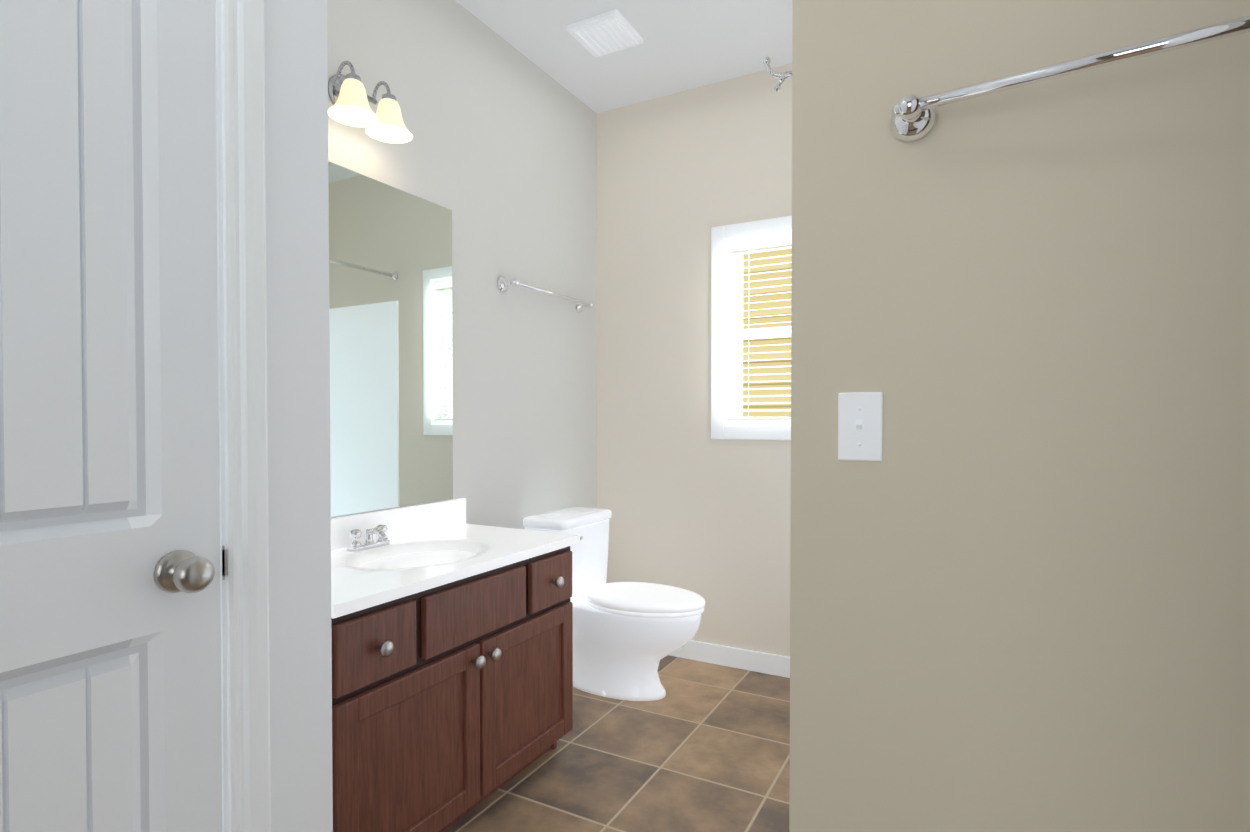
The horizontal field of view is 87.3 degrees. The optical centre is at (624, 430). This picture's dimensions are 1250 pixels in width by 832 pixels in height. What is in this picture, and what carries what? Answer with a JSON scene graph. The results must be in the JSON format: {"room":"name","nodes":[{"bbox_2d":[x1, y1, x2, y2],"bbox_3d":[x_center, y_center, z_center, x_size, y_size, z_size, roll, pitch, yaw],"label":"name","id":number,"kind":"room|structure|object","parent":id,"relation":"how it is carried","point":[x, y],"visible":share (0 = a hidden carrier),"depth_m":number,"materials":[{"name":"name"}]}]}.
{"room":"bathroom","nodes":[
{"label":"bathroom","id":0,"kind":"room"},
{"bbox_2d":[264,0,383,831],"bbox_3d":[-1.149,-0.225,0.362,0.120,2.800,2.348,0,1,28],"label":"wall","id":1,"kind":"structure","parent":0,"point":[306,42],"depth_m":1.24,"materials":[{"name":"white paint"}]},
{"bbox_2d":[0,0,222,831],"bbox_3d":[-0.849,0.147,0.761,0.104,2.020,0.760,0,1,28],"label":"closet door","id":2,"kind":"structure","parent":1,"relation":"in","point":[110,668],"depth_m":0.97,"materials":[{"name":"white wood"}]},
{"bbox_2d":[215,0,270,831],"bbox_3d":[-0.908,0.116,0.792,0.143,2.106,0.908,0,1,28],"label":"door frame","id":3,"kind":"structure","parent":1,"relation":"attached to","point":[242,333],"depth_m":1.12,"materials":[{"name":"white wood"}]},
{"bbox_2d":[380,0,599,528],"bbox_3d":[-0.737,-0.257,2.520,0.120,2.800,2.223,0,1,28],"label":"wall","id":4,"kind":"structure","parent":0,"point":[498,143],"depth_m":2.81,"materials":[{"name":"white paint"}]},
{"bbox_2d":[328,61,412,143],"bbox_3d":[-0.808,-1.036,2.043,0.196,0.182,0.280,0,1,28],"label":"sconce","id":5,"kind":"object","parent":4,"relation":"attached to","point":[350,98],"visible":1,"depth_m":2.03,"materials":[{"name":"white glass"}]},
{"bbox_2d":[328,161,452,516],"bbox_3d":[-0.886,-0.283,2.110,0.005,1.107,0.928,0,1,28],"label":"mirror","id":6,"kind":"object","parent":4,"relation":"attached to","point":[390,332],"visible":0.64,"depth_m":2.24,"materials":[{"name":"clear glass"}]},
{"bbox_2d":[497,276,593,312],"bbox_3d":[-0.340,-0.625,3.029,0.088,0.068,0.668,0,1,28],"label":"towel rail","id":7,"kind":"object","parent":4,"relation":"attached to","point":[503,283],"visible":1,"depth_m":2.88,"materials":[{"name":"silver metal"}]},
{"bbox_2d":[443,655,789,831],"bbox_3d":[0.130,1.193,0.835,3.270,0.050,4.660,0,1,28],"label":"floor","id":8,"kind":"structure","parent":0,"point":[700,746],"depth_m":2.23,"materials":[{"name":"tile"}]},
{"bbox_2d":[331,498,579,831],"bbox_3d":[-0.628,0.713,2.005,0.571,0.874,1.006,0,1,28],"label":"bathroom vanity","id":9,"kind":"object","parent":8,"relation":"on","point":[452,666],"visible":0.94,"depth_m":1.82,"materials":[{"name":"brown wood"}]},
{"bbox_2d":[523,507,704,700],"bbox_3d":[-0.018,0.760,2.887,0.777,0.753,0.434,0,1,28],"label":"toilet","id":10,"kind":"object","parent":8,"relation":"on","point":[628,637],"visible":0.88,"depth_m":2.78,"materials":[{"name":"white ceramic"}]},
{"bbox_2d":[455,0,792,112],"bbox_3d":[0.130,-1.656,0.792,3.270,0.050,4.660,0,1,28],"label":"ceiling","id":11,"kind":"structure","parent":0,"point":[687,45],"depth_m":2.81,"materials":[{"name":"white paint"}]},
{"bbox_2d":[566,9,642,56],"bbox_3d":[-0.082,-1.645,2.733,0.240,0.029,0.240,0,1,28],"label":"fan","id":12,"kind":"object","parent":11,"relation":"attached to","point":[611,31],"visible":1,"depth_m":2.70,"materials":[{"name":"white plastic"}]},
{"bbox_2d":[596,67,775,654],"bbox_3d":[1.145,-0.262,2.845,3.120,2.800,0.120,0,1,28],"label":"wall","id":13,"kind":"structure","parent":0,"point":[693,511],"depth_m":3.24,"materials":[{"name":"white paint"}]},
{"bbox_2d":[669,640,789,677],"bbox_3d":[0.857,1.089,2.943,2.300,0.094,0.017,0,1,28],"label":"baseboard","id":14,"kind":"structure","parent":13,"relation":"attached to","point":[757,661],"depth_m":3.10,"materials":[{"name":"white wood"}]},
{"bbox_2d":[711,216,791,439],"bbox_3d":[0.712,-0.464,3.067,0.606,1.017,0.136,0,1,28],"label":"window","id":15,"kind":"structure","parent":13,"relation":"in","point":[732,244],"depth_m":3.12,"materials":[{"name":"white"}]},
{"bbox_2d":[776,0,1249,831],"bbox_3d":[0.669,-0.235,1.022,0.782,2.800,0.140,0,1,28],"label":"wall","id":16,"kind":"structure","parent":0,"point":[1002,584],"depth_m":0.99,"materials":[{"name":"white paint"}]},
{"bbox_2d":[763,56,791,91],"bbox_3d":[0.292,-0.668,1.220,0.073,0.070,0.040,0,1,28],"label":"robe hook","id":17,"kind":"object","parent":16,"relation":"attached to","point":[784,76],"visible":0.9,"depth_m":1.22,"materials":[{"name":"silver metal"}]},
{"bbox_2d":[838,392,882,460],"bbox_3d":[0.389,-0.006,1.086,0.070,0.114,0.020,0,1,28],"label":"light switch","id":18,"kind":"object","parent":16,"relation":"attached to","point":[859,426],"visible":1,"depth_m":1.09,"materials":[{"name":"white plastic"}]},
{"bbox_2d":[890,15,1249,141],"bbox_3d":[0.701,-0.494,0.851,0.678,0.068,0.122,0,1,28],"label":"towel rail","id":19,"kind":"object","parent":16,"relation":"attached to","point":[913,117],"visible":1,"depth_m":0.91,"materials":[{"name":"silver metal"}]},
{"label":"outside","id":20,"kind":"structure","parent":0,"visible":0},
{"bbox_2d":[739,255,742,415],"bbox_3d":[1.742,-1.384,4.268,11.000,7.000,0.020,0,1,28],"label":"sky","id":21,"kind":"structure","parent":20,"point":[740,377],"depth_m":4.75,"materials":[{"name":"white"}]},
{"bbox_2d":[743,249,791,415],"bbox_3d":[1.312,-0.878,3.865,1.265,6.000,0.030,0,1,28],"label":"window blinds","id":22,"kind":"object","parent":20,"point":[768,313],"depth_m":4.08,"materials":[{"name":"beige plastic"}]}
]}

